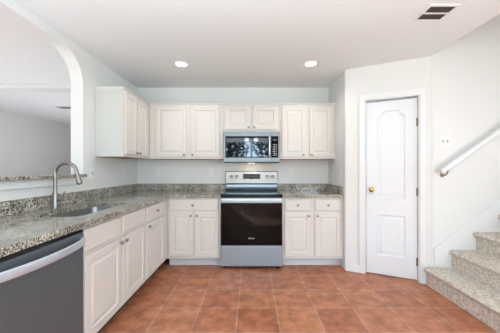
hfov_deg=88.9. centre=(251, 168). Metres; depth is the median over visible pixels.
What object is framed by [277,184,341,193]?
backsplash
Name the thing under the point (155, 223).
base cabinet
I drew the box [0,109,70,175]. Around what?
wall
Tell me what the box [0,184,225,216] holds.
backsplash
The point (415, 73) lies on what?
wall
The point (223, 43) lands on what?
ceiling
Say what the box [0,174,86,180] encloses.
bar ledge
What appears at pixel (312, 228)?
base cabinet
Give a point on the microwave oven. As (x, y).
(238, 147)
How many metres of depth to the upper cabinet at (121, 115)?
2.77 m
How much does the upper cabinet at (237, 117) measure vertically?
0.399 m
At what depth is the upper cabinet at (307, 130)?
3.48 m
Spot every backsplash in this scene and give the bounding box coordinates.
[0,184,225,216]
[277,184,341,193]
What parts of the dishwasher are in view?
handle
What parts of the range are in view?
storage drawer, oven door, control panel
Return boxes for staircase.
[424,215,499,332]
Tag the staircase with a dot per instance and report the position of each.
(472, 283)
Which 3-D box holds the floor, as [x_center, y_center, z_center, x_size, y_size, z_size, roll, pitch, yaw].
[-0.300,1.300,2.450,10.000,0.120,11.500,0,0,0]
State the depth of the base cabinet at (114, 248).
1.89 m
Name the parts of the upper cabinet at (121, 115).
panel, panel, door, door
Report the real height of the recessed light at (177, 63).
0.008 m
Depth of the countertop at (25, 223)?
1.98 m
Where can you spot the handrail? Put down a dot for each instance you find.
(494, 134)
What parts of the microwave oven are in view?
door glass, control panel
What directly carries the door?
in the wall at (415, 73)
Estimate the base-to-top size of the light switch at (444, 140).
0.116 m
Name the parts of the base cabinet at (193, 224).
door, drawer, door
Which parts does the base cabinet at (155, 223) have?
drawer, door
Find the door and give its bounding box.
[366,98,417,279]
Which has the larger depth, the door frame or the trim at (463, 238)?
the door frame
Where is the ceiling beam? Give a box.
[0,84,70,91]
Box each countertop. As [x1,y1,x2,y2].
[0,184,225,257]
[277,184,343,197]
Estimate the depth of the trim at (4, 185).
1.96 m
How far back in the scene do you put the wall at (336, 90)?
3.32 m
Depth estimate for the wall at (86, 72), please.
2.58 m
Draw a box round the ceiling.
[0,0,499,125]
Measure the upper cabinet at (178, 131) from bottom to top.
0.766 m
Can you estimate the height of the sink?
0.191 m
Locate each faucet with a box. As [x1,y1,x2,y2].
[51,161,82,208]
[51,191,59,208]
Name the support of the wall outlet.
attached to the wall at (171, 171)
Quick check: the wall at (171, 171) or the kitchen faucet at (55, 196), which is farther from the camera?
the wall at (171, 171)
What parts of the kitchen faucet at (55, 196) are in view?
lever handle, spout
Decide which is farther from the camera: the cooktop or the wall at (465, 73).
the cooktop
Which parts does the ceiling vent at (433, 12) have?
blade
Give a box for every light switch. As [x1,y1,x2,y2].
[90,168,94,178]
[440,136,450,145]
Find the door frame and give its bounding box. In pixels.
[359,88,425,283]
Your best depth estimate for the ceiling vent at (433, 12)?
1.96 m
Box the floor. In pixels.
[100,259,497,332]
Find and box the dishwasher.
[0,229,85,332]
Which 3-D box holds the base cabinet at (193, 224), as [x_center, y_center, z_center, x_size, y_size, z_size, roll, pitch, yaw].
[-0.721,0.801,3.465,0.667,0.875,0.650,0,0,0]
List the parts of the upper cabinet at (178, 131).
door, panel, door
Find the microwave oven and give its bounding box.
[223,132,279,162]
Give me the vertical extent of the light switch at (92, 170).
0.116 m
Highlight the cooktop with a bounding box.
[221,190,281,196]
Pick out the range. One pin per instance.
(251, 201)
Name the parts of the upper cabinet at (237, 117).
door, door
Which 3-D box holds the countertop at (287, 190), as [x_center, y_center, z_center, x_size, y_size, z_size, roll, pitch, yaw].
[0.764,0.293,3.475,0.757,0.139,0.646,0,0,0]
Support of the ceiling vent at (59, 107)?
in the ceiling
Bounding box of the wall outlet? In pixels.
[208,168,212,175]
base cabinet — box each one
[83,207,144,332]
[135,199,166,293]
[167,198,220,264]
[282,198,342,264]
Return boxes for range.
[221,171,281,267]
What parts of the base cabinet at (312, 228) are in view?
drawer, door, drawer, door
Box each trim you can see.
[0,178,75,189]
[434,199,499,267]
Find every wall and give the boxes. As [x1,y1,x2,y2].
[0,0,136,201]
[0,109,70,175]
[137,88,327,183]
[328,71,344,268]
[345,56,431,266]
[432,14,499,266]
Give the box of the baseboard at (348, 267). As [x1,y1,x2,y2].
[345,264,358,272]
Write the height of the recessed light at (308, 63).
0.008 m
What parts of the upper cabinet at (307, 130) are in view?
door, panel, door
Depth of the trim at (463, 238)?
2.70 m
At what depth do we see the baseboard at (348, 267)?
3.06 m
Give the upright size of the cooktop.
0.029 m
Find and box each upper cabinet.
[95,86,149,158]
[150,103,222,159]
[223,103,279,131]
[280,103,334,159]
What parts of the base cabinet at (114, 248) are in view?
drawer, door, drawer, door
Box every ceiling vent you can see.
[53,106,70,108]
[412,4,460,20]
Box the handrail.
[435,128,499,176]
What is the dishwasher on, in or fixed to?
on the floor
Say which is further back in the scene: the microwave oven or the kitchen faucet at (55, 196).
the microwave oven
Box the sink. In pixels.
[52,207,111,216]
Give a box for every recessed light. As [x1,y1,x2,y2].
[174,61,188,66]
[303,61,317,66]
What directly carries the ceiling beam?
attached to the ceiling

